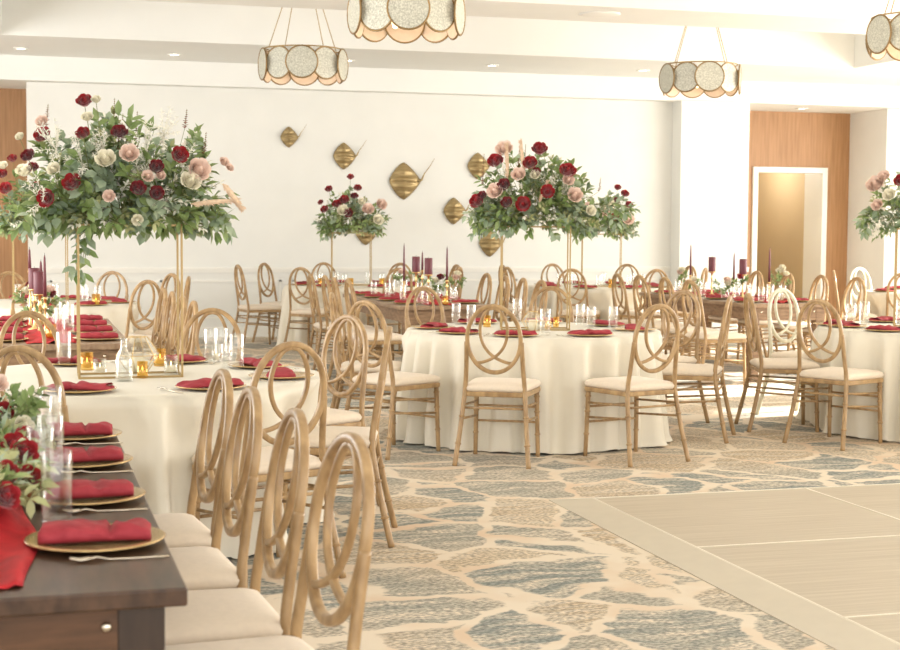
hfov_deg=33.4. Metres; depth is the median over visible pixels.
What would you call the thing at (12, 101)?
wall
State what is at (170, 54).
recessed light
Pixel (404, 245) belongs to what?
taper candle
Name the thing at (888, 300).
chair
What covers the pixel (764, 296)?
folded napkin
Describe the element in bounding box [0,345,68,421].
chair
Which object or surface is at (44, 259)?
taper candle
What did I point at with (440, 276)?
bud vase
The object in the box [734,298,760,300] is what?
folded napkin
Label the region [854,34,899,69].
ceiling
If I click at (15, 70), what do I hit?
ceiling beam
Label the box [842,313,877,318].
cushion
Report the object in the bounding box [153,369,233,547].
chair
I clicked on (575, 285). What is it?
folded napkin
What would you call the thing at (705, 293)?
table runner
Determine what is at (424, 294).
folded napkin
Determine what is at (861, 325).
charger plate
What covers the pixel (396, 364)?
cushion
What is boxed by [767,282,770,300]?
candlestick
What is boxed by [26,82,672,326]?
wall
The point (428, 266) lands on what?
pillar candle
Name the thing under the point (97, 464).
charger plate
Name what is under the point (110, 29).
ceiling
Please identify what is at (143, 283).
chair
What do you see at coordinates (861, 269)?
chair
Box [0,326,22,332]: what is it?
folded napkin
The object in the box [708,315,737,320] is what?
cushion
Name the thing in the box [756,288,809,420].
chair
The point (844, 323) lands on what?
folded napkin
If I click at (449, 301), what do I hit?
charger plate
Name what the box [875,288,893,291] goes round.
folded napkin
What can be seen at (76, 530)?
folded napkin
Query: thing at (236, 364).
charger plate
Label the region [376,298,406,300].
charger plate
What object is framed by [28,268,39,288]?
pillar candle
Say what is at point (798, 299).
folded napkin
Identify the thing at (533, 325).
candle
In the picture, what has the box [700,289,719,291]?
folded napkin
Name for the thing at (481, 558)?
floor
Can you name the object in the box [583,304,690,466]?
chair
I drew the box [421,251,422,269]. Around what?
taper candle
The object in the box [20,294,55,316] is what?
flower arrangement
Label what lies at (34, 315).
chair
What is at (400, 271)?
bud vase
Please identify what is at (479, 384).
cushion
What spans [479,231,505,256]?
wall sculpture
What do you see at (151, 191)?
flower arrangement
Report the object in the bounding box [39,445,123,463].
folded napkin
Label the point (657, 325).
cushion
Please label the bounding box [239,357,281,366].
folded napkin
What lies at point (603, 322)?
folded napkin
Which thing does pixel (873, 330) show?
charger plate
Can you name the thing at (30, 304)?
candlestick
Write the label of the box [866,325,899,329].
folded napkin
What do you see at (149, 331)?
cushion
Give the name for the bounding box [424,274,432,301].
candlestick
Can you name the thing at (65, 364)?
charger plate
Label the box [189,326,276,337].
baseboard
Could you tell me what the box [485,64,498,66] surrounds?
recessed light
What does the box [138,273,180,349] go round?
chair
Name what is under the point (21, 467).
flower arrangement
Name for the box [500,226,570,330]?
stand
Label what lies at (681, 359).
cushion
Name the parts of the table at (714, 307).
leg, leg, leg, leg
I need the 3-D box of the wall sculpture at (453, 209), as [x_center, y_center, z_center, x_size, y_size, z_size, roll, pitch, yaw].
[0.136,-1.517,19.686,0.444,0.397,0.088,-1,4,-16]
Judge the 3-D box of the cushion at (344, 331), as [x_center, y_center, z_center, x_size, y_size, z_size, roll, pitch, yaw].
[-0.775,0.067,13.426,0.419,0.055,0.430,-1,4,-13]
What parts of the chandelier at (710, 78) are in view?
cord, cord, cord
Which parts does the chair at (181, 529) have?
leg, frame, leg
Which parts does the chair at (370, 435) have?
leg, seat frame, leg, frame, leg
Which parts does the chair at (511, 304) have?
frame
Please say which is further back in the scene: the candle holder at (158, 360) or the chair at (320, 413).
the candle holder at (158, 360)
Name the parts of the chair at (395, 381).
leg, frame, leg, leg, seat frame, leg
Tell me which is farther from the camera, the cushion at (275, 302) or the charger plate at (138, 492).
the cushion at (275, 302)
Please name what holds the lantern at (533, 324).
on the tablecloth at (562, 365)
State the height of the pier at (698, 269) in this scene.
0.065 m
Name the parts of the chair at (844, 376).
leg, frame, leg, seat frame, leg, leg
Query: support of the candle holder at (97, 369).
on the tablecloth at (160, 428)
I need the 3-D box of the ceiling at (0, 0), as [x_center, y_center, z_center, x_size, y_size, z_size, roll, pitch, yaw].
[-6.302,-3.355,13.954,4.040,0.780,2.930,-1,4,-16]
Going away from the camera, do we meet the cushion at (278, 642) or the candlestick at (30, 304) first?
the cushion at (278, 642)
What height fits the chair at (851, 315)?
0.966 m
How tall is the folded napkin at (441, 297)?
0.031 m
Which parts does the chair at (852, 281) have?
leg, frame, leg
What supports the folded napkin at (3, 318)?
on the charger plate
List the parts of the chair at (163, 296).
leg, leg, frame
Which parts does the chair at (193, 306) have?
leg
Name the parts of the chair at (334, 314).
leg, frame, leg, seat frame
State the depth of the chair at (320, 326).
14.27 m
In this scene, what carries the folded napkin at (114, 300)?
on the charger plate at (110, 301)
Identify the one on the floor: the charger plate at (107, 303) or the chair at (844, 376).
the chair at (844, 376)
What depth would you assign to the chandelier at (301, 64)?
14.94 m
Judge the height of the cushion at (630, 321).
0.055 m
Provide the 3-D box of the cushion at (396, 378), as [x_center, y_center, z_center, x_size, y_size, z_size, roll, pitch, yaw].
[-0.347,0.332,9.410,0.430,0.055,0.419,4,5,42]
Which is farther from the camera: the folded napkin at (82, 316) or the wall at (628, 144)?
the wall at (628, 144)
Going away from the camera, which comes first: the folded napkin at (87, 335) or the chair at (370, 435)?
the chair at (370, 435)
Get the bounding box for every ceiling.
[0,0,0,34]
[0,0,899,86]
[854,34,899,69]
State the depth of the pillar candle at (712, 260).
15.39 m
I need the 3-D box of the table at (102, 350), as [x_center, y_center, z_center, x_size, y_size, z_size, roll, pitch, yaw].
[-2.633,0.394,9.837,0.900,0.720,2.430,-1,4,-16]
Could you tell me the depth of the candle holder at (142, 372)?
6.77 m
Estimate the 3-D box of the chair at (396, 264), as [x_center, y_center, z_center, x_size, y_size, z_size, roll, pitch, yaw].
[-0.701,-0.287,18.597,0.473,0.966,0.512,2,4,21]
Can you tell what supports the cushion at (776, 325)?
on the chair at (776, 325)
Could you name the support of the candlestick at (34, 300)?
on the table runner at (34, 335)
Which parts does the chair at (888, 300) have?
leg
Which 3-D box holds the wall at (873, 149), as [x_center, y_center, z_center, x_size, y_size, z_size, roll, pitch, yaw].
[6.138,-1.565,22.142,0.180,3.130,1.300,-1,4,-16]
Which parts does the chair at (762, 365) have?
leg, frame, leg, seat frame, leg, leg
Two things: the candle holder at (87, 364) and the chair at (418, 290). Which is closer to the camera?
the candle holder at (87, 364)
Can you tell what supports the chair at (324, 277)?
on the floor
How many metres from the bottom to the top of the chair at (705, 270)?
0.966 m
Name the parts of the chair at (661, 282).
frame, leg, leg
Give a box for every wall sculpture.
[281,124,306,146]
[333,141,365,169]
[355,215,388,244]
[389,158,434,199]
[443,198,469,223]
[467,153,489,178]
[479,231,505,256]
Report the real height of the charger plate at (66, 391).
0.018 m
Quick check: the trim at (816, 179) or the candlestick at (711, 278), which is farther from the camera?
the trim at (816, 179)
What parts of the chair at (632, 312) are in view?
seat frame, leg, frame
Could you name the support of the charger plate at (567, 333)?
on the tablecloth at (562, 365)
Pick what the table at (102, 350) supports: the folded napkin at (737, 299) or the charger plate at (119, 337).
the charger plate at (119, 337)
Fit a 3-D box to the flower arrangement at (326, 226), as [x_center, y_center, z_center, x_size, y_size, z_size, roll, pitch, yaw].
[-1.149,-1.363,17.527,0.900,0.805,0.719,1,4,14]
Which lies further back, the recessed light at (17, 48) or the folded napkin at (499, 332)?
the recessed light at (17, 48)
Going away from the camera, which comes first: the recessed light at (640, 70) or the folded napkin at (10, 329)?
the folded napkin at (10, 329)
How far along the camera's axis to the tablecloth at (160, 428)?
6.17 m
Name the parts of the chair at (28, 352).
leg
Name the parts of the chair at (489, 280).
leg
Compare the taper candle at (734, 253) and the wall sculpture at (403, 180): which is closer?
the taper candle at (734, 253)
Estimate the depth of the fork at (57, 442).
4.71 m
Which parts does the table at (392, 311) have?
leg, leg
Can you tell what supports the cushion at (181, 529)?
on the chair at (181, 529)
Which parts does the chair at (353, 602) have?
leg, frame, leg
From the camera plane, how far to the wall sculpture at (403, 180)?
19.45 m
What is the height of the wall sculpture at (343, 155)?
0.391 m
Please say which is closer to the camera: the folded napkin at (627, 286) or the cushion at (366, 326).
the cushion at (366, 326)
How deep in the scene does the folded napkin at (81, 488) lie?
3.73 m
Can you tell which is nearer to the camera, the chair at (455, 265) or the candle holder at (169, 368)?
the candle holder at (169, 368)
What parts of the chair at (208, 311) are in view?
leg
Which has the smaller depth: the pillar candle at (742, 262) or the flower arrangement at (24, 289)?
the flower arrangement at (24, 289)
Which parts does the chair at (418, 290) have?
leg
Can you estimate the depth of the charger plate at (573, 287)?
17.00 m
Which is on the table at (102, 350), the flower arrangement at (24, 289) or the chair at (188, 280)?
the flower arrangement at (24, 289)
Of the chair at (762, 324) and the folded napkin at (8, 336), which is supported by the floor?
the chair at (762, 324)
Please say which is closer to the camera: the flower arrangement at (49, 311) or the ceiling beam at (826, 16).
the flower arrangement at (49, 311)
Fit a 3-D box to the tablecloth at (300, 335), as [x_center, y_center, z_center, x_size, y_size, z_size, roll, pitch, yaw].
[-1.148,-0.108,17.619,1.866,0.715,1.894,-1,4,-16]
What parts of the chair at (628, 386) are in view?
leg, seat frame, leg, leg, frame, leg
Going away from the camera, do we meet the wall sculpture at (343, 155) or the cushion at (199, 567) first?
the cushion at (199, 567)
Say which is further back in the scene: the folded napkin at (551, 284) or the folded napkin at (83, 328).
the folded napkin at (551, 284)
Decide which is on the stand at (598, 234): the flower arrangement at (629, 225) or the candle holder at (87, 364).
the flower arrangement at (629, 225)
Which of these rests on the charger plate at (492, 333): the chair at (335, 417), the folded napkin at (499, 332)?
the folded napkin at (499, 332)
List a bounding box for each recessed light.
[13,47,28,49]
[167,53,181,55]
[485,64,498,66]
[636,69,649,71]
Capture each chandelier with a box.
[258,7,348,85]
[347,0,465,43]
[659,26,740,97]
[865,0,899,60]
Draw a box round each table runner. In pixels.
[0,504,37,588]
[23,317,76,343]
[376,292,460,304]
[678,290,792,302]
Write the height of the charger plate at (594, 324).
0.018 m
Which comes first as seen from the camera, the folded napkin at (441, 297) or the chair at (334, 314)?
the chair at (334, 314)
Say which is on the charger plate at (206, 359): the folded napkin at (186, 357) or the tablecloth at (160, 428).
the folded napkin at (186, 357)
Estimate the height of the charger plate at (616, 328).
0.018 m
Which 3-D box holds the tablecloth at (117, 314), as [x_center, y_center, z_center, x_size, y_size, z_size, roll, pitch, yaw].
[-3.667,0.164,13.223,1.900,0.715,1.830,-1,4,-25]
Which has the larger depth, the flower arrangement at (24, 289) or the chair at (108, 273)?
the chair at (108, 273)
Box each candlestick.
[27,271,32,325]
[28,289,37,329]
[33,294,42,330]
[43,297,47,333]
[401,281,405,296]
[412,272,419,298]
[420,270,424,298]
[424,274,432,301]
[445,280,449,302]
[708,271,714,293]
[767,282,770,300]
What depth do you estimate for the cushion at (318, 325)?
14.26 m
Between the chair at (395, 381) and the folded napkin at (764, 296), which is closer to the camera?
the chair at (395, 381)
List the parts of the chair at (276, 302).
leg, frame, leg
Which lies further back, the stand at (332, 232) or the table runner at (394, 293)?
the stand at (332, 232)
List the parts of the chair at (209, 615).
leg, frame, leg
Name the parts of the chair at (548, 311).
frame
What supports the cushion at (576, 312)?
on the chair at (587, 314)
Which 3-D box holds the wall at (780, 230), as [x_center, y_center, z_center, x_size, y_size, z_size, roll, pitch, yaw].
[5.340,-1.607,23.703,0.100,3.000,2.460,-1,4,-16]
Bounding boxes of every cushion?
[123,334,157,343]
[124,352,152,358]
[134,328,152,335]
[138,323,152,327]
[153,513,211,547]
[165,588,282,645]
[165,635,314,649]
[169,546,239,590]
[191,446,320,474]
[238,304,281,309]
[261,301,279,305]
[289,426,377,447]
[291,308,329,314]
[313,322,346,328]
[318,408,361,425]
[327,325,378,329]
[340,360,401,372]
[341,328,382,336]
[352,332,402,340]
[352,371,439,385]
[467,377,540,392]
[508,307,550,312]
[558,309,600,315]
[584,376,673,391]
[617,319,660,323]
[621,310,659,315]
[641,322,690,329]
[662,354,696,363]
[662,363,722,375]
[666,326,718,333]
[685,331,746,339]
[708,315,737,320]
[737,319,787,324]
[750,358,819,369]
[771,350,809,359]
[773,322,810,329]
[800,367,883,380]
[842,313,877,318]
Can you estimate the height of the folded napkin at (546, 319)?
0.036 m
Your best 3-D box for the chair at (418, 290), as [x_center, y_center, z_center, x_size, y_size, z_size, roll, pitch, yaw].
[-0.087,0.202,11.183,0.473,0.966,0.512,-2,4,-33]
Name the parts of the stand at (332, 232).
post, post, frame, post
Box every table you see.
[0,427,187,649]
[3,318,130,365]
[343,293,486,360]
[639,292,826,381]
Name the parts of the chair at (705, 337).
leg, frame, leg, seat frame, leg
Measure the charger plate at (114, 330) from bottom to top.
0.018 m
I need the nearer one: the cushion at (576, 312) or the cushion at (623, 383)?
the cushion at (623, 383)
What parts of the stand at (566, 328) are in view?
post, post, frame, frame, post, post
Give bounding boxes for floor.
[143,329,899,649]
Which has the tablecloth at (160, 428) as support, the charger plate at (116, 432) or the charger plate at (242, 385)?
the charger plate at (242, 385)
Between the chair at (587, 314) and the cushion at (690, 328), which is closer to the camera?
the cushion at (690, 328)
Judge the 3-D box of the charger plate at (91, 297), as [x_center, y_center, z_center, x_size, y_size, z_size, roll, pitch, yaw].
[-3.470,-0.246,13.896,0.300,0.018,0.300,-1,4,-16]
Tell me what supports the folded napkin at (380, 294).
on the charger plate
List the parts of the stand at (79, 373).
post, post, frame, post, post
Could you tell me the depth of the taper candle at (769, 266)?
14.34 m
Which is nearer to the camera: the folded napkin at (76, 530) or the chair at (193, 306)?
the folded napkin at (76, 530)
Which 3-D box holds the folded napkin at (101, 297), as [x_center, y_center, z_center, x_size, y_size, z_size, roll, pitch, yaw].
[-3.117,-0.248,13.688,0.133,0.034,0.270,-2,5,-36]
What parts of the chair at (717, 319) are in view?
leg, seat frame, leg, frame, leg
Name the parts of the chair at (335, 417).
seat frame, frame, leg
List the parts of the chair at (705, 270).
frame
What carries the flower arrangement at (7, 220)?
on the stand at (13, 272)
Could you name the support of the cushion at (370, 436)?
on the chair at (370, 435)
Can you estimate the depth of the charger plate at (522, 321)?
10.74 m
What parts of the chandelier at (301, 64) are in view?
cord, cord, cord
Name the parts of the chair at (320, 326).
leg, frame, leg, seat frame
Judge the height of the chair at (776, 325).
0.966 m
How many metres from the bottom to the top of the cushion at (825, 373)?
0.055 m
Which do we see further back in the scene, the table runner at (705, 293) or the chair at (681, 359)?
the table runner at (705, 293)
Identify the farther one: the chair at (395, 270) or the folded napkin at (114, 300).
the chair at (395, 270)
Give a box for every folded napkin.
[0,315,22,320]
[0,320,22,326]
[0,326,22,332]
[4,333,23,339]
[38,518,150,544]
[39,421,112,436]
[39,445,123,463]
[41,478,133,499]
[46,380,114,390]
[48,355,101,363]
[60,295,90,298]
[68,314,102,319]
[71,319,106,325]
[74,300,106,304]
[74,325,112,331]
[80,332,117,338]
[99,296,116,299]
[112,298,126,302]
[150,354,205,361]
[176,378,243,388]
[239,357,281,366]
[266,367,295,378]
[355,291,374,293]
[364,293,388,296]
[368,284,389,286]
[379,296,403,299]
[394,299,420,302]
[418,293,442,295]
[420,322,447,328]
[434,296,459,298]
[439,327,477,333]
[452,299,478,301]
[457,318,496,322]
[494,330,536,334]
[523,317,560,321]
[541,283,559,286]
[568,329,612,334]
[573,285,596,286]
[592,320,624,325]
[618,285,641,287]
[625,324,644,330]
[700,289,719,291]
[706,295,727,297]
[725,292,746,294]
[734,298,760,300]
[753,295,775,297]
[783,298,808,300]
[823,319,845,323]
[834,321,859,325]
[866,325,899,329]
[869,316,899,321]
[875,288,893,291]
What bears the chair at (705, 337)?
on the floor
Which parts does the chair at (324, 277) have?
leg, frame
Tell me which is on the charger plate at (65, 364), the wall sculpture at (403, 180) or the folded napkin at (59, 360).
the folded napkin at (59, 360)
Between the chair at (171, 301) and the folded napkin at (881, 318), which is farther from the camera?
the folded napkin at (881, 318)
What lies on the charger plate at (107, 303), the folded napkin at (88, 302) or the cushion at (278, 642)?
the folded napkin at (88, 302)
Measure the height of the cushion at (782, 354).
0.055 m
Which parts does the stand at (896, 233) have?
post, post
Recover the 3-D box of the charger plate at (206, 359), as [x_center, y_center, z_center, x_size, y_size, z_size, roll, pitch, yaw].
[-1.370,0.181,7.552,0.300,0.018,0.300,-1,4,-16]
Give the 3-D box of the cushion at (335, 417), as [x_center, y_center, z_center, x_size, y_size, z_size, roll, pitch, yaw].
[-0.709,0.454,7.510,0.419,0.055,0.430,-3,5,-45]
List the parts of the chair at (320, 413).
leg, leg, seat frame, frame, leg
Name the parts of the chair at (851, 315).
frame, leg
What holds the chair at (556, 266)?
on the floor
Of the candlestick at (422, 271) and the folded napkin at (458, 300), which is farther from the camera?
the candlestick at (422, 271)
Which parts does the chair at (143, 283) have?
leg, seat frame, frame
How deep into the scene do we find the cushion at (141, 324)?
13.91 m
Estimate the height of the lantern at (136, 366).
0.171 m
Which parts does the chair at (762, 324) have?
leg, seat frame, frame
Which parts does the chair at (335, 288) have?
leg, frame, leg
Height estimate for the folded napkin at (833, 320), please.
0.036 m
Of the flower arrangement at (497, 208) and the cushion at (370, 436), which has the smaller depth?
the cushion at (370, 436)
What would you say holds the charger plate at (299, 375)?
on the tablecloth at (160, 428)
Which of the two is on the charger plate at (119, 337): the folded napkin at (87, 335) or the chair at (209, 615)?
the folded napkin at (87, 335)
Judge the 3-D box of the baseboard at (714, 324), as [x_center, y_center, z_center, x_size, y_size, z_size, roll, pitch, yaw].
[3.591,0.029,20.517,1.050,0.130,0.020,-1,4,-16]
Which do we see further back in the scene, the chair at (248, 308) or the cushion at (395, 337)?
the chair at (248, 308)
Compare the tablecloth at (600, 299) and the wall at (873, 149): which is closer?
the tablecloth at (600, 299)
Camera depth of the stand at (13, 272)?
13.21 m
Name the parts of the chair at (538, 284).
leg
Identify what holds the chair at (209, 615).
on the floor
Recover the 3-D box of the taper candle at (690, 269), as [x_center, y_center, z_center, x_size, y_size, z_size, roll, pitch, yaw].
[2.561,-0.698,15.960,0.022,0.331,0.022,-1,4,-16]
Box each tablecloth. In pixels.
[0,298,141,349]
[0,360,334,558]
[276,283,431,350]
[396,322,671,453]
[526,284,673,350]
[795,321,899,441]
[855,289,899,316]
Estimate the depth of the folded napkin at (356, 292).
15.11 m
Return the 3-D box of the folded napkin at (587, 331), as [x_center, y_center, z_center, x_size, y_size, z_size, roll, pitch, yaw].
[0.893,0.043,9.583,0.270,0.036,0.136,-1,4,-22]
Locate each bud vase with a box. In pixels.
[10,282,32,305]
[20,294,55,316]
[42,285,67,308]
[392,269,410,284]
[411,271,431,286]
[430,273,445,292]
[442,271,466,290]
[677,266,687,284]
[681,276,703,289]
[712,276,736,293]
[729,273,749,290]
[771,264,792,287]
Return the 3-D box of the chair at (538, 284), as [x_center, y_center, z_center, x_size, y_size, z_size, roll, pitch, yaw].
[0.579,0.094,12.884,0.512,0.966,0.473,-1,4,-18]
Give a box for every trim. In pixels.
[42,267,670,272]
[750,166,827,322]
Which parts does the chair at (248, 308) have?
leg, frame, leg, seat frame, leg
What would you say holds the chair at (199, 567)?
on the floor
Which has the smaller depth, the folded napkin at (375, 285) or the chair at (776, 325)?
the chair at (776, 325)
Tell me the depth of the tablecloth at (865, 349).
10.09 m
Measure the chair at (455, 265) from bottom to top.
0.966 m
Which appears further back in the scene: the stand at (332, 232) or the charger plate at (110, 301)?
the stand at (332, 232)
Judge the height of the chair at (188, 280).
0.966 m
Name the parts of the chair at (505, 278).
leg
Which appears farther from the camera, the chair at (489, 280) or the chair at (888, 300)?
the chair at (888, 300)
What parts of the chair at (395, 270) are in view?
frame, leg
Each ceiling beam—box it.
[0,55,899,113]
[134,0,899,33]
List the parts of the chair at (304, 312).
leg, frame, seat frame, leg, leg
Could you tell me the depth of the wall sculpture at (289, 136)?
19.01 m
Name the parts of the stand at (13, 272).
post, post, post, post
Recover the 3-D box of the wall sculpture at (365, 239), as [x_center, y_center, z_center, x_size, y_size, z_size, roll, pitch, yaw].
[-0.999,-1.236,19.380,0.461,0.412,0.088,-1,4,-16]
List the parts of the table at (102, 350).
leg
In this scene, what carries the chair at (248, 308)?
on the floor
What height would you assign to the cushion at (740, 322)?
0.055 m
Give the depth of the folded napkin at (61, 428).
4.84 m
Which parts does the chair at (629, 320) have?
leg, frame, leg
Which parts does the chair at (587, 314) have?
leg, frame, seat frame, leg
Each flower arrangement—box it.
[0,154,75,242]
[0,374,49,420]
[0,394,59,518]
[8,93,245,285]
[311,174,392,241]
[460,139,640,241]
[566,184,641,245]
[852,170,899,242]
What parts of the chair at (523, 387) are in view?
leg, leg, frame, seat frame, leg, leg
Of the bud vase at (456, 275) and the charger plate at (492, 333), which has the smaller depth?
the charger plate at (492, 333)
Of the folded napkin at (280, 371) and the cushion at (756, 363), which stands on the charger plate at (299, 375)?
the folded napkin at (280, 371)
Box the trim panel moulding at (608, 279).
[50,278,660,318]
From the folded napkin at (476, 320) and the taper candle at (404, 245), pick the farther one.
the taper candle at (404, 245)
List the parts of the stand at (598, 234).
post, post, frame, post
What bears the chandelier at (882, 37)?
hanging from the ceiling
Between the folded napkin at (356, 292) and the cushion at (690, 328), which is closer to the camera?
the cushion at (690, 328)
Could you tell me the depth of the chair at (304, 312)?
16.62 m
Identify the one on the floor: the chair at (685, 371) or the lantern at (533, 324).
the chair at (685, 371)
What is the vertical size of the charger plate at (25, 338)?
0.018 m
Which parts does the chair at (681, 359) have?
leg, frame, leg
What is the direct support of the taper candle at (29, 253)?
on the candlestick at (30, 304)
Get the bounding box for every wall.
[0,88,28,298]
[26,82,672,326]
[746,111,849,320]
[756,173,804,298]
[846,109,898,311]
[896,109,899,285]
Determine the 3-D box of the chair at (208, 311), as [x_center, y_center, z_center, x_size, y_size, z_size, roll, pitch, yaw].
[-1.323,0.402,8.002,0.473,0.966,0.512,1,4,6]
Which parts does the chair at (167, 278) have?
frame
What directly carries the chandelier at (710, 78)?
hanging from the ceiling
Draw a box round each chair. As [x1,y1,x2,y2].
[0,271,28,298]
[0,310,62,366]
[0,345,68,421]
[11,282,56,318]
[94,271,128,299]
[123,280,162,354]
[124,287,167,358]
[125,291,175,359]
[134,276,190,353]
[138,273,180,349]
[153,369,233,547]
[165,408,309,645]
[165,432,374,649]
[167,296,186,354]
[169,386,262,590]
[179,308,242,360]
[183,300,197,354]
[191,341,346,587]
[229,264,281,347]
[252,263,279,341]
[282,326,397,547]
[284,267,329,350]
[304,273,362,369]
[312,262,336,280]
[317,275,378,372]
[318,314,378,505]
[328,277,382,386]
[329,292,401,408]
[344,279,403,392]
[345,300,440,459]
[366,268,412,350]
[387,263,412,282]
[405,286,445,331]
[445,264,459,295]
[449,266,462,297]
[452,304,540,468]
[476,273,491,317]
[492,275,509,321]
[498,265,527,321]
[502,266,550,321]
[510,277,527,321]
[527,286,573,322]
[530,280,547,317]
[541,263,564,281]
[556,268,600,322]
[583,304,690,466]
[612,273,666,353]
[615,264,639,283]
[619,269,667,319]
[633,275,690,356]
[658,277,718,381]
[660,290,709,422]
[662,296,735,443]
[668,268,710,348]
[671,265,696,342]
[680,279,746,387]
[707,271,766,358]
[734,292,819,431]
[736,273,795,361]
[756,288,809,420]
[767,275,828,357]
[782,299,883,450]
[802,277,866,345]
[833,270,877,320]
[849,267,871,312]
[886,273,899,317]
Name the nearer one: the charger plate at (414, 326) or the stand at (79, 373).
the stand at (79, 373)
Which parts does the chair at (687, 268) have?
frame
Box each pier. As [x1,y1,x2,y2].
[670,100,749,322]
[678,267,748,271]
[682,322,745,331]
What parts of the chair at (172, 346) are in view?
leg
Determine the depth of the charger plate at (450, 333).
9.62 m
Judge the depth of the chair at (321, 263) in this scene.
18.74 m
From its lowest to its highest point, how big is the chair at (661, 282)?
0.966 m
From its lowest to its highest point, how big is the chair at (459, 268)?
0.966 m
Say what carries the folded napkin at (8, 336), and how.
on the charger plate at (25, 338)
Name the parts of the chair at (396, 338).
leg, frame, leg, seat frame, leg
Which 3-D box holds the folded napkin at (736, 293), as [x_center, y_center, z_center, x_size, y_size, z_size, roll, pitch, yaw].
[2.952,-0.326,15.461,0.230,0.032,0.114,0,4,-11]
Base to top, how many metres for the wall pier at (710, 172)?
3.130 m
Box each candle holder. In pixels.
[81,357,92,367]
[95,360,106,371]
[137,361,145,375]
[154,355,164,363]
[166,362,175,371]
[213,344,218,359]
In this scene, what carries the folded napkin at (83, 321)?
on the charger plate
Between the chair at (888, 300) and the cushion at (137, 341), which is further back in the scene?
the chair at (888, 300)
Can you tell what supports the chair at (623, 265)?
on the floor
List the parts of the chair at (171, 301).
leg, frame, leg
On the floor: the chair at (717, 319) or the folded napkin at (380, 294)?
the chair at (717, 319)
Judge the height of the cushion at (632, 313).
0.055 m
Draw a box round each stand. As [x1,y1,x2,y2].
[12,228,68,303]
[76,224,182,378]
[331,232,371,285]
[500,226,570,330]
[581,234,621,286]
[893,228,899,325]
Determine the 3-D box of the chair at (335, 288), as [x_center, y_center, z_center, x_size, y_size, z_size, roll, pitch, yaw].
[-0.820,0.051,13.414,0.512,0.966,0.473,-1,4,-13]
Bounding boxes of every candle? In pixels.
[28,247,30,267]
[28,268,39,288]
[33,270,42,293]
[43,253,46,296]
[131,357,143,371]
[403,245,404,280]
[412,256,419,271]
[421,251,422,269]
[424,258,432,274]
[446,248,447,279]
[529,320,537,329]
[689,246,691,274]
[708,257,715,271]
[733,253,734,279]
[739,259,746,274]
[768,249,770,281]
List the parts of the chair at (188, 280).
frame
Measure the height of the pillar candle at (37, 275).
0.155 m
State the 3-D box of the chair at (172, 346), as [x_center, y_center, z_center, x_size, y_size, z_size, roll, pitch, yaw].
[-1.921,0.296,9.563,0.512,0.966,0.473,-1,4,-21]
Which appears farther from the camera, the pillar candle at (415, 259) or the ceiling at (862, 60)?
the ceiling at (862, 60)
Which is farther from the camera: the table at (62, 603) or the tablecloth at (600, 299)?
the tablecloth at (600, 299)
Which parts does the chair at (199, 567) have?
leg, frame, leg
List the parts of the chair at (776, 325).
leg, seat frame, frame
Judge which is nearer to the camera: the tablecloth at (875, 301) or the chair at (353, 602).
the chair at (353, 602)
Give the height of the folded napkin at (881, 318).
0.034 m
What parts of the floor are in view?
floor panel, floor panel, floor panel, floor panel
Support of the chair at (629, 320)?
on the floor
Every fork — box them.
[57,442,122,444]
[60,470,133,473]
[62,508,147,512]
[69,555,168,560]
[251,379,294,381]
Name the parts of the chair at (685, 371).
seat frame, leg, frame, leg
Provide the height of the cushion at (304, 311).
0.055 m
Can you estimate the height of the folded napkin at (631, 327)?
0.036 m
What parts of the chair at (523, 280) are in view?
leg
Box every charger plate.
[3,337,28,342]
[24,523,165,552]
[32,486,145,506]
[39,428,121,441]
[45,386,116,393]
[50,453,132,468]
[53,360,102,365]
[61,297,91,299]
[70,329,116,332]
[72,336,122,340]
[74,303,107,305]
[106,300,135,303]
[148,358,207,363]
[175,384,245,390]
[228,362,289,368]
[248,371,313,379]
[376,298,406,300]
[411,325,454,329]
[436,330,478,334]
[449,301,480,303]
[456,321,497,324]
[492,333,538,336]
[522,321,562,323]
[567,333,612,336]
[573,287,597,288]
[587,323,627,326]
[612,327,655,331]
[813,322,837,325]
[825,324,868,327]
[863,319,899,322]
[863,328,899,331]
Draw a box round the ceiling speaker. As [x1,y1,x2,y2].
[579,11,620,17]
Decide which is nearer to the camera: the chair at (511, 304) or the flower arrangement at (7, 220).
the flower arrangement at (7, 220)
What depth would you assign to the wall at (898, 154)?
21.52 m
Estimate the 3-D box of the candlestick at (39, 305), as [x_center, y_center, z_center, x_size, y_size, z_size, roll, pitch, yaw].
[-2.603,-0.071,9.517,0.090,0.251,0.089,-1,4,-16]
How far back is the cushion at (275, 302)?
18.12 m
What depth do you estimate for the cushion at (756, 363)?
10.43 m
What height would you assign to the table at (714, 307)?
0.720 m
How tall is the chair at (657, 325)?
0.966 m
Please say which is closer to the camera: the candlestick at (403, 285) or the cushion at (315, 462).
the cushion at (315, 462)
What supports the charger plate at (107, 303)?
on the tablecloth at (117, 314)
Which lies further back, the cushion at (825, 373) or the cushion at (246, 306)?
the cushion at (246, 306)
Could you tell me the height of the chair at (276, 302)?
0.966 m
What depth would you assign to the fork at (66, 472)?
4.16 m
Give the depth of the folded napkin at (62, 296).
13.86 m
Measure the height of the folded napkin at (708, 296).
0.032 m
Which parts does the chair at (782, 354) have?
leg, frame, leg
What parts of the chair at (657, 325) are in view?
leg, frame, leg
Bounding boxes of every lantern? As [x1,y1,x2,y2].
[116,336,159,373]
[521,311,544,330]
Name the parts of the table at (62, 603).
leg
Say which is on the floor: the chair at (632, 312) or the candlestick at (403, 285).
the chair at (632, 312)
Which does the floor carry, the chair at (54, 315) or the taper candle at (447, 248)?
the chair at (54, 315)

